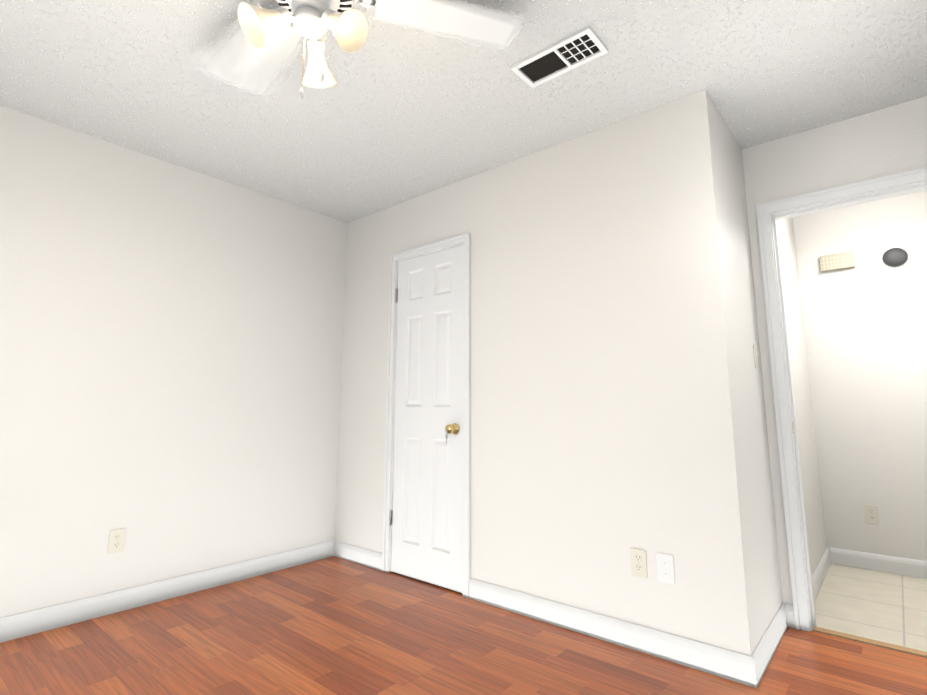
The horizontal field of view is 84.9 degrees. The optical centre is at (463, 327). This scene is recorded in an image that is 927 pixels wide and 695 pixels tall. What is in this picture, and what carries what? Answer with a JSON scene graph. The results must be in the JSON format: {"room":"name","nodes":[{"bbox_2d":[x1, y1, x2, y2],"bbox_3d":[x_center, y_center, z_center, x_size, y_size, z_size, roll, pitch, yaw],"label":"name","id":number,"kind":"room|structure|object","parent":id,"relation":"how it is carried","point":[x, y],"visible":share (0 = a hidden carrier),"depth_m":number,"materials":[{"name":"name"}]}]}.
{"room":"empty bedroom","nodes":[
{"label":"empty bedroom","id":0,"kind":"room"},
{"bbox_2d":[0,105,346,617],"bbox_3d":[-1.732,0.252,2.868,0.115,2.440,4.070,-7,-12,40],"label":"wall","id":1,"kind":"structure","parent":0,"point":[171,339],"depth_m":2.80,"materials":[{"name":"white paint"}]},
{"bbox_2d":[108,528,125,553],"bbox_3d":[-1.772,1.094,2.593,0.007,0.115,0.070,-7,-12,40],"label":"outlet","id":2,"kind":"object","parent":1,"relation":"attached to","point":[116,540],"visible":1,"depth_m":2.59,"materials":[{"name":"white plastic"}]},
{"bbox_2d":[0,541,331,642],"bbox_3d":[-1.904,1.359,2.387,0.014,0.100,3.105,-7,-12,40],"label":"baseboard","id":3,"kind":"structure","parent":1,"relation":"attached to","point":[24,624],"depth_m":2.66,"materials":[{"name":"white wood"}]},
{"bbox_2d":[0,556,926,694],"bbox_3d":[-0.360,1.315,1.448,3.810,0.100,3.959,-7,-12,40],"label":"floor","id":4,"kind":"structure","parent":0,"point":[333,625],"depth_m":2.13,"materials":[{"name":"brown wood"}]},
{"bbox_2d":[812,627,926,656],"bbox_3d":[1.918,1.381,2.158,0.716,0.005,0.050,-7,-12,40],"label":"trim","id":5,"kind":"structure","parent":4,"relation":"on","point":[876,642],"depth_m":2.25,"materials":[{"name":"brown wood"}]},
{"bbox_2d":[0,0,926,222],"bbox_3d":[0.467,-1.149,2.115,4.715,0.100,5.430,-7,-12,40],"label":"ceiling","id":6,"kind":"structure","parent":0,"point":[397,114],"depth_m":2.25,"materials":[{"name":"white paint"}]},
{"bbox_2d":[188,0,524,100],"bbox_3d":[-0.488,-0.925,1.536,1.399,0.530,1.349,-7,-12,40],"label":"ceiling fan","id":7,"kind":"object","parent":6,"relation":"hanging from","point":[261,47],"visible":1,"depth_m":1.69,"materials":[{"name":"white"}]},
{"bbox_2d":[510,26,608,87],"bbox_3d":[0.389,-1.098,2.081,0.360,0.012,0.170,-7,-12,40],"label":"ceiling vent","id":8,"kind":"object","parent":6,"relation":"in","point":[575,50],"visible":1,"depth_m":2.07,"materials":[{"name":"white"}]},
{"bbox_2d":[335,89,756,655],"bbox_3d":[0.128,0.272,2.961,2.605,2.440,0.115,-7,-12,40],"label":"wall","id":9,"kind":"structure","parent":0,"point":[604,430],"depth_m":2.47,"materials":[{"name":"white paint"}]},
{"bbox_2d":[332,540,381,570],"bbox_3d":[-0.698,1.521,3.379,0.501,0.100,0.014,-7,-12,40],"label":"baseboard","id":10,"kind":"structure","parent":9,"relation":"attached to","point":[369,558],"depth_m":3.38,"materials":[{"name":"white wood"}]},
{"bbox_2d":[390,245,462,592],"bbox_3d":[-0.247,0.510,3.142,0.611,2.008,0.115,-7,-12,40],"label":"closet door","id":11,"kind":"structure","parent":9,"relation":"in","point":[426,516],"depth_m":3.14,"materials":[{"name":"white wood"}]},
{"bbox_2d":[382,233,470,597],"bbox_3d":[-0.199,0.493,3.190,0.708,2.074,0.137,-7,-12,40],"label":"closet door frame","id":12,"kind":"object","parent":9,"relation":"attached to","point":[464,240],"visible":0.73,"depth_m":3.20,"materials":[{"name":"white wood"}]},
{"bbox_2d":[469,578,763,687],"bbox_3d":[0.562,1.356,2.328,1.380,0.100,0.014,-7,-12,40],"label":"baseboard","id":13,"kind":"structure","parent":9,"relation":"attached to","point":[729,665],"depth_m":2.19,"materials":[{"name":"white wood"}]},
{"bbox_2d":[630,548,646,577],"bbox_3d":[0.764,1.030,2.213,0.070,0.115,0.007,-7,-12,40],"label":"outlet","id":14,"kind":"object","parent":9,"relation":"attached to","point":[638,563],"visible":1,"depth_m":2.21,"materials":[{"name":"white plastic"}]},
{"bbox_2d":[656,553,674,584],"bbox_3d":[0.852,1.018,2.140,0.070,0.115,0.006,-7,-12,40],"label":"electrical outlet cover","id":15,"kind":"object","parent":9,"relation":"attached to","point":[665,568],"visible":1,"depth_m":2.14,"materials":[{"name":"white plastic"}]},
{"bbox_2d":[713,102,782,644],"bbox_3d":[1.343,0.197,2.477,0.115,2.440,0.705,-7,-12,40],"label":"wall","id":16,"kind":"structure","parent":0,"point":[764,563],"depth_m":2.37,"materials":[{"name":"white paint"}]},
{"bbox_2d":[753,344,758,367],"bbox_3d":[1.463,0.145,2.526,0.016,0.115,0.070,-7,-12,40],"label":"light switch","id":17,"kind":"object","parent":16,"relation":"attached to","point":[756,354],"visible":1,"depth_m":2.52,"materials":[{"name":"white plastic"}]},
{"bbox_2d":[754,603,794,672],"bbox_3d":[1.329,1.332,2.163,0.035,0.100,0.690,-7,-12,40],"label":"baseboard","id":18,"kind":"structure","parent":16,"relation":"attached to","point":[768,644],"depth_m":2.19,"materials":[{"name":"white wood"}]},
{"bbox_2d":[776,217,826,575],"bbox_3d":[2.018,0.310,3.174,0.115,2.440,1.245,-7,-12,40],"label":"wall","id":19,"kind":"structure","parent":0,"point":[815,522],"depth_m":3.25,"materials":[{"name":"white paint"}]},
{"bbox_2d":[812,547,835,602],"bbox_3d":[2.061,1.459,2.944,0.014,0.100,1.175,-7,-12,40],"label":"baseboard","id":20,"kind":"structure","parent":19,"relation":"attached to","point":[820,573],"depth_m":3.04,"materials":[{"name":"white wood"}]},
{"bbox_2d":[742,96,926,605],"bbox_3d":[1.950,0.179,2.352,0.975,2.440,0.115,-7,-12,40],"label":"wall","id":21,"kind":"structure","parent":0,"point":[891,140],"depth_m":2.53,"materials":[{"name":"white paint"}]},
{"bbox_2d":[756,167,926,631],"bbox_3d":[1.957,0.347,2.319,0.902,2.098,0.159,-7,-12,40],"label":"door frame","id":22,"kind":"structure","parent":21,"relation":"attached to","point":[769,214],"depth_m":2.50,"materials":[{"name":"white wood"}]},
{"bbox_2d":[793,190,926,560],"bbox_3d":[3.196,0.297,3.070,2.050,2.440,0.115,-7,-12,40],"label":"wall","id":23,"kind":"structure","parent":0,"point":[865,323],"depth_m":3.40,"materials":[{"name":"white paint"}]},
{"bbox_2d":[820,251,854,271],"bbox_3d":[2.631,-0.460,3.570,0.190,0.110,0.046,-7,-12,40],"label":"door chime","id":24,"kind":"object","parent":23,"relation":"attached to","point":[837,261],"visible":1,"depth_m":3.55,"materials":[{"name":"beige plastic"}]},
{"bbox_2d":[864,505,879,523],"bbox_3d":[2.658,1.218,3.300,0.070,0.115,0.007,-7,-12,40],"label":"outlet","id":25,"kind":"object","parent":23,"relation":"attached to","point":[871,514],"visible":1,"depth_m":3.30,"materials":[{"name":"white plastic"}]},
{"bbox_2d":[832,548,926,578],"bbox_3d":[3.196,1.438,2.800,1.935,0.100,0.014,-7,-12,40],"label":"baseboard","id":26,"kind":"structure","parent":23,"relation":"attached to","point":[877,562],"depth_m":3.24,"materials":[{"name":"white wood"}]},
{"bbox_2d":[881,247,908,267],"bbox_3d":[2.866,-0.467,3.367,0.144,0.144,0.050,-7,-12,40],"label":"detector","id":27,"kind":"object","parent":23,"relation":"attached to","point":[895,257],"visible":1,"depth_m":3.35,"materials":[{"name":"grey plastic"}]},
{"bbox_2d":[812,563,926,657],"bbox_3d":[2.756,1.469,2.358,2.050,0.098,1.471,-7,-12,40],"label":"floor","id":28,"kind":"structure","parent":0,"point":[887,607],"depth_m":2.66,"materials":[{"name":"beige tile"}]}
]}

